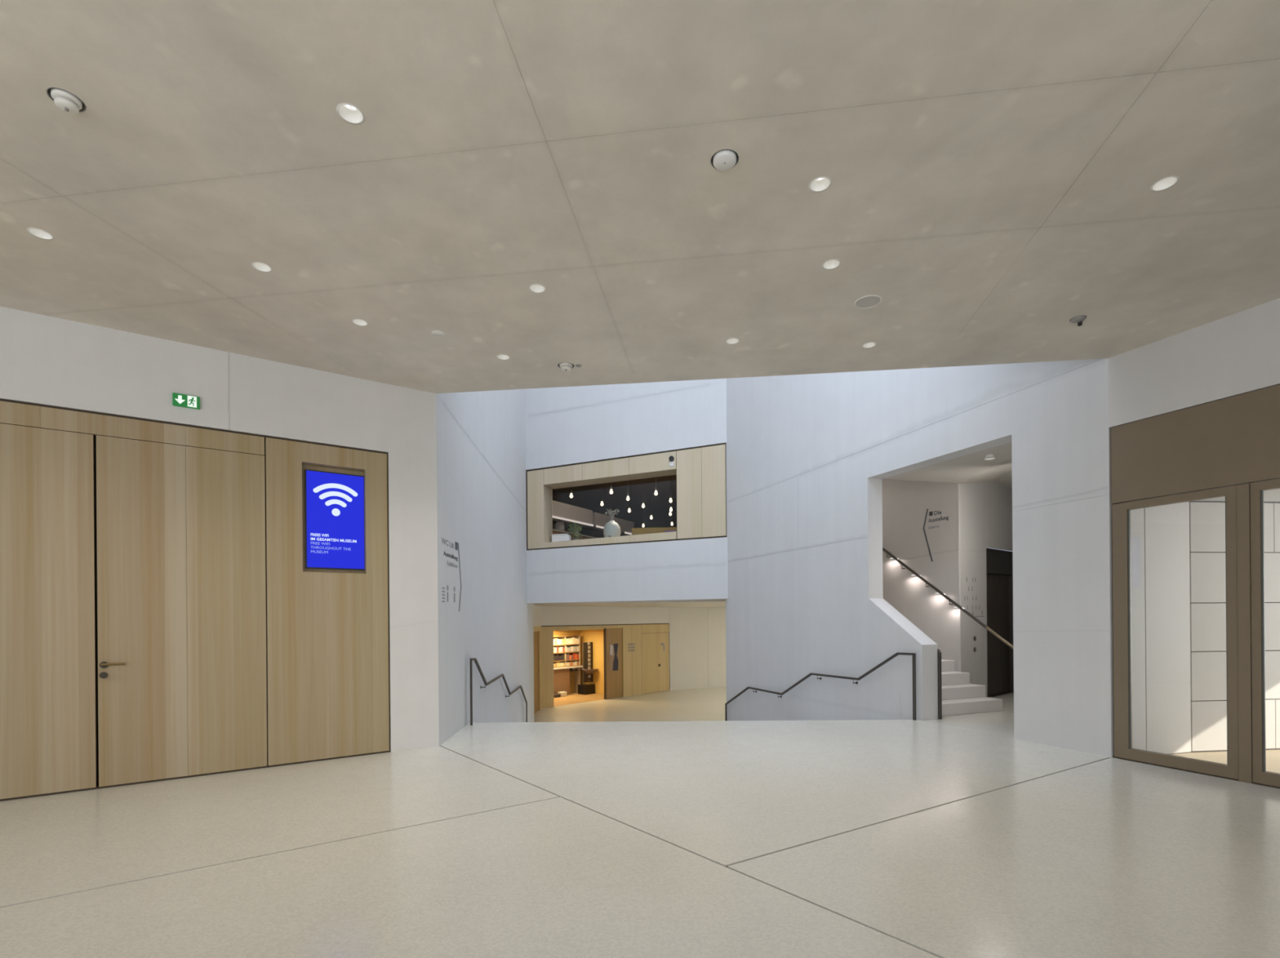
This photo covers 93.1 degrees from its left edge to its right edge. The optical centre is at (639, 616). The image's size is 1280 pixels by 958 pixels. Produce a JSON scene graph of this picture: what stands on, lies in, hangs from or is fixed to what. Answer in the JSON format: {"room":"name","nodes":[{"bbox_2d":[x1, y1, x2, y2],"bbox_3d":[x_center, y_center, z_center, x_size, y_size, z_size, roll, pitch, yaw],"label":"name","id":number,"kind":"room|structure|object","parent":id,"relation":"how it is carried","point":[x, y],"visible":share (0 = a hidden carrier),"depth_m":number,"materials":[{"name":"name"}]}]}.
{"room":"museum lobby","nodes":[
{"label":"museum lobby","id":0,"kind":"room"},
{"bbox_2d":[0,306,439,752],"bbox_3d":[-7.521,-0.490,3.449,12.501,4.000,0.301,0,0,-35],"label":"wall","id":1,"kind":"structure","parent":0,"point":[45,360],"depth_m":6.08,"materials":[{"name":"paint"}]},
{"bbox_2d":[172,392,199,409],"bbox_3d":[-4.167,-1.981,5.572,0.201,0.113,0.041,0,0,-35],"label":"exit sign","id":2,"kind":"object","parent":1,"relation":"attached to","point":[178,399],"visible":1,"depth_m":5.56,"materials":[{"name":"green plastic"}]},
{"bbox_2d":[0,399,390,801],"bbox_3d":[-7.672,-0.113,3.216,11.982,3.268,0.227,0,0,-35],"label":"wooden wall panel","id":3,"kind":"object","parent":1,"relation":"in","point":[163,617],"depth_m":5.52,"materials":[{"name":"brown wood"}]},
{"bbox_2d":[304,469,364,570],"bbox_3d":[-3.201,-1.004,6.381,0.566,1.013,0.052,0,0,-35],"label":"display screen","id":4,"kind":"object","parent":3,"relation":"attached to","point":[335,528],"visible":1,"depth_m":6.35,"materials":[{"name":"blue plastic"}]},
{"bbox_2d":[435,389,533,746],"bbox_3d":[-2.706,-7.254,11.184,0.280,20.550,8.626,0,0,-3],"label":"wall","id":5,"kind":"structure","parent":0,"point":[482,485],"depth_m":9.36,"materials":[{"name":"paint"}]},
{"bbox_2d":[441,537,461,612],"bbox_3d":[-2.326,-0.507,7.514,0.003,0.885,0.936,0,0,-3],"label":"direction sign","id":6,"kind":"object","parent":5,"relation":"attached to","point":[452,544],"visible":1,"depth_m":7.60,"materials":[{"name":"grey plastic"}]},
{"bbox_2d":[469,658,527,725],"bbox_3d":[-2.437,1.693,10.905,0.086,2.253,5.469,0,0,-3],"label":"handrail","id":7,"kind":"object","parent":5,"relation":"attached to","point":[475,660],"visible":0.89,"depth_m":8.89,"materials":[{"name":"brown metal"}]},
{"bbox_2d":[533,605,542,715],"bbox_3d":[-3.141,1.250,16.459,0.300,3.150,4.324,0,0,-1],"label":"wall","id":8,"kind":"structure","parent":0,"point":[536,609],"depth_m":18.07,"materials":[{"name":"brown wood"}]},
{"bbox_2d":[390,687,726,752],"bbox_3d":[2.523,2.878,20.200,19.000,0.204,13.600,0,0,0],"label":"floor","id":9,"kind":"structure","parent":0,"point":[707,704],"depth_m":18.59,"materials":[{"name":"stone"}]},
{"bbox_2d":[554,693,560,697],"bbox_3d":[-2.932,2.769,21.184,0.200,0.100,0.260,0,0,44],"label":"parcel","id":10,"kind":"object","parent":9,"relation":"on","point":[557,695],"visible":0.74,"depth_m":21.12,"materials":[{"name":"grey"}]},
{"bbox_2d":[557,691,566,697],"bbox_3d":[-2.737,2.738,21.384,0.200,0.160,0.260,0,0,44],"label":"parcel","id":11,"kind":"object","parent":9,"relation":"on","point":[562,694],"visible":0.9,"depth_m":21.30,"materials":[{"name":"white cardboard"}]},
{"bbox_2d":[553,635,582,695],"bbox_3d":[-2.692,1.758,21.927,0.420,2.128,1.491,0,0,44],"label":"bookcase","id":12,"kind":"object","parent":9,"relation":"on","point":[561,674],"visible":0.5,"depth_m":21.81,"materials":[{"name":"brown wood"}]},
{"bbox_2d":[577,641,598,695],"bbox_3d":[-1.830,1.862,22.048,0.627,1.897,0.620,0,0,44],"label":"display stand","id":13,"kind":"object","parent":9,"relation":"on","point":[588,671],"visible":1,"depth_m":21.98,"materials":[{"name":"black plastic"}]},
{"bbox_2d":[552,520,593,537],"bbox_3d":[-4.174,-2.917,22.946,0.101,2.700,14.955,0,0,14],"label":"wall","id":14,"kind":"structure","parent":0,"point":[585,531],"depth_m":28.59,"materials":[{"name":"grey paint"}]},
{"bbox_2d":[552,500,634,535],"bbox_3d":[-1.796,-3.006,18.466,0.520,0.480,5.547,0,0,30],"label":"hood","id":15,"kind":"object","parent":14,"relation":"attached to","point":[566,513],"visible":0.61,"depth_m":18.27,"materials":[{"name":"grey paint"}]},
{"bbox_2d":[553,627,621,631],"bbox_3d":[-2.783,0.412,20.567,2.240,0.080,3.807,0,0,44],"label":"ceiling","id":16,"kind":"structure","parent":0,"point":[619,628],"depth_m":19.80,"materials":[{"name":"brown wood"}]},
{"bbox_2d":[553,627,622,694],"bbox_3d":[-2.792,1.567,20.585,2.290,2.511,3.907,0,0,44],"label":"wall","id":17,"kind":"structure","parent":0,"point":[596,637],"depth_m":22.11,"materials":[{"name":"brown wood"}]},
{"bbox_2d":[541,606,669,708],"bbox_3d":[-1.122,1.234,20.779,0.320,3.150,6.139,0,0,44],"label":"wall","id":18,"kind":"structure","parent":0,"point":[646,669],"depth_m":21.14,"materials":[{"name":"brown wood"}]},
{"bbox_2d":[609,643,618,671],"bbox_3d":[-0.892,1.388,20.847,0.008,0.938,0.415,0,0,44],"label":"poster","id":19,"kind":"object","parent":18,"relation":"attached to","point":[614,653],"visible":1,"depth_m":20.85,"materials":[{"name":"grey paper"}]},
{"bbox_2d":[609,645,613,656],"bbox_3d":[-0.972,1.155,20.764,0.002,0.375,0.145,0,0,44],"label":"light","id":20,"kind":"object","parent":19,"relation":"attached to","point":[611,646],"depth_m":20.76,"materials":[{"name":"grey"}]},
{"bbox_2d":[627,643,635,652],"bbox_3d":[-0.301,1.089,21.419,0.004,0.290,0.330,0,0,44],"label":"sign","id":21,"kind":"object","parent":18,"relation":"attached to","point":[630,643],"visible":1,"depth_m":21.39,"materials":[{"name":"grey"}]},
{"bbox_2d":[593,530,631,537],"bbox_3d":[3.528,-2.978,28.771,12.000,2.700,0.101,0,0,14],"label":"wall","id":22,"kind":"structure","parent":0,"point":[598,534],"depth_m":30.11,"materials":[{"name":"grey paint"}]},
{"bbox_2d":[552,475,676,530],"bbox_3d":[1.682,-4.364,21.471,12.000,0.100,14.955,0,0,14],"label":"ceiling","id":23,"kind":"structure","parent":0,"point":[588,497],"depth_m":22.24,"materials":[{"name":"black paint"}]},
{"bbox_2d":[600,484,603,506],"bbox_3d":[-1.167,-3.841,18.582,0.090,0.900,0.090,0,0,0],"label":"pendant lamp","id":24,"kind":"object","parent":23,"relation":"hanging from","point":[602,503],"visible":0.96,"depth_m":18.57,"materials":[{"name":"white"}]},
{"bbox_2d":[654,477,657,495],"bbox_3d":[0.446,-3.854,17.035,0.090,0.900,0.090,0,0,0],"label":"pendant lamp","id":25,"kind":"object","parent":23,"relation":"hanging from","point":[655,488],"visible":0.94,"depth_m":17.02,"materials":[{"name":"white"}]},
{"bbox_2d":[669,475,671,502],"bbox_3d":[0.913,-3.857,18.134,0.090,0.900,0.090,0,0,0],"label":"pendant lamp","id":26,"kind":"object","parent":23,"relation":"hanging from","point":[670,496],"visible":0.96,"depth_m":18.13,"materials":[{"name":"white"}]},
{"bbox_2d":[524,378,726,470],"bbox_3d":[-0.394,-10.509,13.987,4.918,14.076,0.540,0,0,14],"label":"wall","id":27,"kind":"structure","parent":0,"point":[575,424],"depth_m":13.73,"materials":[{"name":"paint"}]},
{"bbox_2d":[526,537,728,604],"bbox_3d":[-0.311,-1.020,14.016,4.918,1.378,0.600,0,0,14],"label":"wall","id":28,"kind":"structure","parent":0,"point":[689,570],"depth_m":13.69,"materials":[{"name":"paint"}]},
{"bbox_2d":[525,443,726,551],"bbox_3d":[-0.338,-2.670,14.000,4.739,2.182,0.538,0,0,14],"label":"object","id":29,"kind":"structure","parent":28,"relation":"in","point":[700,472],"depth_m":13.59,"materials":[{"name":"brown wood"}]},
{"bbox_2d":[551,533,571,542],"bbox_3d":[-1.884,-1.852,14.513,0.447,0.228,0.168,0,0,14],"label":"box","id":30,"kind":"object","parent":29,"relation":"on","point":[561,537],"visible":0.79,"depth_m":14.44,"materials":[{"name":"white plastic"}]},
{"bbox_2d":[668,456,674,466],"bbox_3d":[0.699,-3.449,13.434,0.110,0.214,0.050,0,0,14],"label":"sensor","id":31,"kind":"object","parent":29,"relation":"attached to","point":[671,458],"visible":1,"depth_m":13.44,"materials":[{"name":"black plastic"}]},
{"bbox_2d":[533,600,725,607],"bbox_3d":[2.496,-0.470,20.825,19.000,0.200,12.350,0,0,0],"label":"ceiling","id":32,"kind":"structure","parent":0,"point":[695,603],"depth_m":16.95,"materials":[{"name":"paint"}]},
{"bbox_2d":[0,0,1279,393],"bbox_3d":[-1.146,-2.741,2.495,21.813,0.400,8.833,0,0,9],"label":"ceiling","id":33,"kind":"structure","parent":0,"point":[992,166],"depth_m":3.51,"materials":[{"name":"concrete"}]},
{"bbox_2d":[26,227,54,239],"bbox_3d":[-3.941,-2.551,3.989,0.132,0.066,0.132,0,0,0],"label":"recessed light","id":34,"kind":"object","parent":33,"relation":"in","point":[37,233],"visible":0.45,"depth_m":4.02,"materials":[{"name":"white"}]},
{"bbox_2d":[46,87,86,114],"bbox_3d":[-2.803,-2.529,2.966,0.142,0.107,0.142,0,0,0],"label":"smoke detector","id":35,"kind":"object","parent":33,"relation":"attached to","point":[65,100],"visible":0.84,"depth_m":2.95,"materials":[{"name":"white plastic"}]},
{"bbox_2d":[251,262,272,272],"bbox_3d":[-2.733,-2.560,4.386,0.132,0.066,0.132,0,0,0],"label":"recessed light","id":36,"kind":"object","parent":33,"relation":"in","point":[260,266],"visible":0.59,"depth_m":4.42,"materials":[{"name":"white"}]},
{"bbox_2d":[336,102,364,124],"bbox_3d":[-1.460,-2.570,3.062,0.132,0.066,0.132,0,0,0],"label":"recessed light","id":37,"kind":"object","parent":33,"relation":"in","point":[348,113],"visible":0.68,"depth_m":3.10,"materials":[{"name":"white plastic"}]},
{"bbox_2d":[351,318,368,326],"bbox_3d":[-2.408,-2.563,5.216,0.132,0.066,0.132,0,0,0],"label":"recessed light","id":38,"kind":"object","parent":33,"relation":"in","point":[361,322],"visible":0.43,"depth_m":5.26,"materials":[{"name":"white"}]},
{"bbox_2d":[431,330,444,337],"bbox_3d":[-1.808,-2.533,5.429,0.120,0.006,0.120,0,0,0],"label":"cover","id":39,"kind":"object","parent":33,"relation":"attached to","point":[437,333],"visible":1,"depth_m":5.42,"materials":[{"name":"white plastic"}]},
{"bbox_2d":[496,354,510,359],"bbox_3d":[-1.337,-2.571,5.933,0.132,0.066,0.132,0,0,0],"label":"recessed light","id":40,"kind":"object","parent":33,"relation":"in","point":[502,357],"visible":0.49,"depth_m":5.98,"materials":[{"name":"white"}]},
{"bbox_2d":[528,284,546,293],"bbox_3d":[-0.796,-2.576,4.700,0.132,0.066,0.132,0,0,0],"label":"recessed light","id":41,"kind":"object","parent":33,"relation":"in","point":[536,288],"visible":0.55,"depth_m":4.74,"materials":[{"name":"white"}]},
{"bbox_2d":[557,362,573,371],"bbox_3d":[-0.750,-2.546,6.149,0.168,0.107,0.168,0,0,0],"label":"smoke detector","id":42,"kind":"object","parent":33,"relation":"attached to","point":[565,366],"visible":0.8,"depth_m":6.11,"materials":[{"name":"white plastic"}]},
{"bbox_2d":[710,148,738,170],"bbox_3d":[0.473,-2.576,3.390,0.158,0.085,0.158,0,0,0],"label":"smoke detector","id":43,"kind":"object","parent":33,"relation":"attached to","point":[726,159],"visible":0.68,"depth_m":3.37,"materials":[{"name":"white plastic"}]},
{"bbox_2d":[725,337,739,344],"bbox_3d":[0.859,-2.589,5.627,0.132,0.066,0.132,0,0,0],"label":"recessed light","id":44,"kind":"object","parent":33,"relation":"in","point":[731,340],"visible":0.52,"depth_m":5.67,"materials":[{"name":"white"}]},
{"bbox_2d":[808,176,831,192],"bbox_3d":[1.065,-2.591,3.590,0.132,0.066,0.132,0,0,0],"label":"recessed light","id":45,"kind":"object","parent":33,"relation":"in","point":[821,184],"visible":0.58,"depth_m":3.63,"materials":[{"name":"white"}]},
{"bbox_2d":[822,259,840,270],"bbox_3d":[1.391,-2.593,4.410,0.132,0.066,0.132,0,0,0],"label":"recessed light","id":46,"kind":"object","parent":33,"relation":"in","point":[831,264],"visible":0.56,"depth_m":4.45,"materials":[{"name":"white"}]},
{"bbox_2d":[853,294,882,309],"bbox_3d":[1.857,-2.563,4.940,0.220,0.008,0.220,0,0,0],"label":"ceiling speaker","id":47,"kind":"object","parent":33,"relation":"attached to","point":[869,301],"visible":1,"depth_m":4.93,"materials":[{"name":"white plastic"}]},
{"bbox_2d":[856,296,879,307],"bbox_3d":[1.857,-2.563,4.940,0.184,0.002,0.184,0,0,0],"label":"grille","id":48,"kind":"object","parent":47,"relation":"attached to","point":[864,301],"depth_m":4.93,"materials":[{"name":"grey metal"}]},
{"bbox_2d":[862,342,876,348],"bbox_3d":[2.167,-2.599,5.733,0.132,0.066,0.132,0,0,0],"label":"recessed light","id":49,"kind":"object","parent":33,"relation":"in","point":[870,344],"visible":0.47,"depth_m":5.78,"materials":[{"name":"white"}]},
{"bbox_2d":[1069,315,1086,326],"bbox_3d":[3.801,-2.563,5.261,0.140,0.035,0.139,0,0,0],"label":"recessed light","id":50,"kind":"object","parent":33,"relation":"in","point":[1078,319],"visible":1,"depth_m":5.25,"materials":[{"name":"grey metal"}]},
{"bbox_2d":[1150,175,1179,191],"bbox_3d":[3.120,-2.607,3.608,0.132,0.066,0.132,0,0,0],"label":"recessed light","id":51,"kind":"object","parent":33,"relation":"in","point":[1166,183],"visible":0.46,"depth_m":3.64,"materials":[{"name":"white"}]},
{"bbox_2d":[0,693,1279,957],"bbox_3d":[-1.297,1.585,5.196,22.520,0.250,17.409,0,0,0],"label":"floor","id":52,"kind":"structure","parent":0,"point":[842,838],"depth_m":3.73,"materials":[{"name":"grey"}]},
{"bbox_2d":[938,648,1002,716],"bbox_3d":[3.959,0.106,10.708,1.449,2.625,4.155,0,0,-22],"label":"staircase","id":53,"kind":"structure","parent":52,"relation":"on","point":[959,697],"depth_m":9.07,"materials":[{"name":"white concrete"}]},
{"bbox_2d":[668,607,726,690],"bbox_3d":[5.046,1.185,24.819,8.754,3.150,0.301,0,0,-24],"label":"wall","id":54,"kind":"structure","parent":0,"point":[696,635],"depth_m":23.37,"materials":[{"name":"concrete"}]},
{"bbox_2d":[431,347,1122,391],"bbox_3d":[1.114,-10.059,6.356,7.048,15.000,0.251,0,0,7],"label":"wall","id":55,"kind":"structure","parent":0,"point":[1118,348],"depth_m":6.11,"materials":[{"name":"concrete"}]},
{"bbox_2d":[725,358,1117,759],"bbox_3d":[3.363,-7.302,9.715,0.281,20.550,7.714,0,0,-22],"label":"wall","id":56,"kind":"structure","parent":0,"point":[808,456],"depth_m":8.89,"materials":[{"name":"paint"}]},
{"bbox_2d":[724,653,915,721],"bbox_3d":[2.836,1.643,10.730,0.086,2.269,5.222,0,0,-22],"label":"handrail","id":57,"kind":"object","parent":56,"relation":"attached to","point":[895,655],"visible":0.92,"depth_m":9.27,"materials":[{"name":"brown metal"}]},
{"bbox_2d":[937,648,942,719],"bbox_3d":[3.836,0.433,9.112,0.043,1.972,1.633,0,0,-22],"label":"handrail","id":58,"kind":"object","parent":56,"relation":"attached to","point":[939,653],"visible":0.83,"depth_m":8.35,"materials":[{"name":"brown metal"}]},
{"bbox_2d":[881,480,961,671],"bbox_3d":[4.362,-1.035,11.664,0.024,5.100,4.172,0,0,-22],"label":"wall","id":59,"kind":"structure","parent":0,"point":[905,504],"depth_m":10.34,"materials":[{"name":"paint"}]},
{"bbox_2d":[922,509,948,561],"bbox_3d":[4.945,-1.378,10.152,0.003,0.902,0.525,0,0,-22],"label":"direction sign","id":60,"kind":"object","parent":59,"relation":"attached to","point":[931,513],"visible":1,"depth_m":10.25,"materials":[{"name":"grey paint"}]},
{"bbox_2d":[882,547,1013,649],"bbox_3d":[4.697,-0.498,10.656,0.098,3.822,4.526,0,0,-22],"label":"handrail","id":61,"kind":"object","parent":59,"relation":"attached to","point":[910,570],"visible":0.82,"depth_m":9.80,"materials":[{"name":"brown metal"}]},
{"bbox_2d":[881,442,1012,488],"bbox_3d":[5.375,-2.745,10.479,4.419,1.246,7.916,0,0,-18],"label":"ceiling","id":62,"kind":"structure","parent":0,"point":[972,468],"depth_m":8.88,"materials":[{"name":"white paint"}]},
{"bbox_2d":[984,454,995,460],"bbox_3d":[4.601,-2.109,7.974,0.132,0.066,0.132,0,0,0],"label":"recessed light","id":63,"kind":"object","parent":62,"relation":"in","point":[988,457],"visible":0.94,"depth_m":7.95,"materials":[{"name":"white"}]},
{"bbox_2d":[957,482,1012,697],"bbox_3d":[6.286,-1.050,10.665,3.000,5.100,0.022,0,0,-39],"label":"wall","id":64,"kind":"structure","parent":0,"point":[985,508],"depth_m":10.14,"materials":[{"name":"paint"}]},
{"bbox_2d":[964,577,984,617],"bbox_3d":[5.538,-0.323,10.048,0.741,0.662,0.003,0,0,-39],"label":"direction sign","id":65,"kind":"object","parent":64,"relation":"attached to","point":[966,577],"depth_m":10.00,"materials":[{"name":"grey paint"}]},
{"bbox_2d":[986,547,1013,697],"bbox_3d":[6.328,0.105,10.877,1.300,2.588,0.250,0,0,-39],"label":"door","id":66,"kind":"structure","parent":64,"relation":"in","point":[999,563],"depth_m":10.96,"materials":[{"name":"grey wood"}]},
{"bbox_2d":[1130,502,1191,755],"bbox_3d":[5.245,0.108,6.191,0.852,2.600,0.120,0,0,-16],"label":"wall","id":67,"kind":"structure","parent":0,"point":[1159,535],"depth_m":6.14,"materials":[{"name":"grey paint"}]},
{"bbox_2d":[1107,297,1279,427],"bbox_3d":[6.971,-2.259,1.345,0.301,0.693,10.500,0,0,-24],"label":"wall","id":68,"kind":"structure","parent":0,"point":[1238,353],"depth_m":5.41,"materials":[{"name":"paint"}]},
{"bbox_2d":[1111,384,1279,788],"bbox_3d":[6.907,-0.259,1.309,0.116,3.307,10.500,0,0,-24],"label":"door","id":69,"kind":"structure","parent":68,"relation":"in","point":[1229,447],"depth_m":5.26,"materials":[{"name":"brown wood"}]},
{"bbox_2d":[1189,501,1279,752],"bbox_3d":[7.930,0.087,6.535,4.552,2.600,0.121,0,0,-6],"label":"wall","id":70,"kind":"structure","parent":0,"point":[1206,518],"depth_m":6.28,"materials":[{"name":"grey"}]},
{"bbox_2d":[1195,488,1279,502],"bbox_3d":[7.384,1.041,4.150,5.149,4.800,5.500,0,0,0],"label":"ceiling","id":71,"kind":"structure","parent":0,"point":[1271,495],"depth_m":6.11,"materials":[{"name":"white paint"}]},
{"bbox_3d":[1.705,-1.564,21.471,12.000,0.100,14.955,0,0,14],"label":"floor","id":72,"kind":"structure","parent":0,"visible":0},
{"bbox_2d":[552,528,596,539],"bbox_3d":[-1.956,-2.034,18.476,0.460,0.900,5.437,0,0,30],"label":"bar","id":73,"kind":"object","parent":72,"relation":"on","point":[554,531],"visible":0.04,"depth_m":17.96,"materials":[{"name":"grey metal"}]},
{"bbox_2d":[555,521,564,531],"bbox_3d":[-2.352,-2.631,17.780,0.280,0.300,0.280,0,0,30],"label":"urn","id":74,"kind":"object","parent":73,"relation":"on","point":[559,526],"visible":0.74,"depth_m":17.67,"materials":[{"name":"grey ceramic"}]},
{"bbox_2d":[570,524,579,533],"bbox_3d":[-1.976,-2.634,18.429,0.280,0.300,0.280,0,0,30],"label":"urn","id":75,"kind":"object","parent":73,"relation":"on","point":[572,527],"visible":0.31,"depth_m":18.32,"materials":[{"name":"grey paint"}]},
{"bbox_2d":[631,527,676,535],"bbox_3d":[0.542,-2.104,17.541,1.602,1.000,0.620,0,0,5],"label":"bench","id":76,"kind":"object","parent":72,"relation":"on","point":[660,530],"visible":0.11,"depth_m":17.75,"materials":[{"name":"beige wood"}]},
{"bbox_3d":[-0.500,-1.656,14.717,3.562,0.120,0.730,0,0,14],"label":"countertop","id":77,"kind":"structure","parent":72,"relation":"on","visible":0},
{"bbox_2d":[567,522,582,540],"bbox_3d":[-1.598,-2.003,14.957,0.371,0.592,0.412,0,0,14],"label":"potted plant","id":78,"kind":"object","parent":77,"relation":"on","point":[571,526],"visible":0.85,"depth_m":14.90,"materials":[{"name":"green plant"}]},
{"bbox_2d":[603,508,620,537],"bbox_3d":[-0.681,-2.170,14.725,0.422,0.911,0.422,0,0,14],"label":"flower vase","id":79,"kind":"object","parent":77,"relation":"on","point":[611,529],"visible":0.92,"depth_m":14.58,"materials":[{"name":"white ceramic"}]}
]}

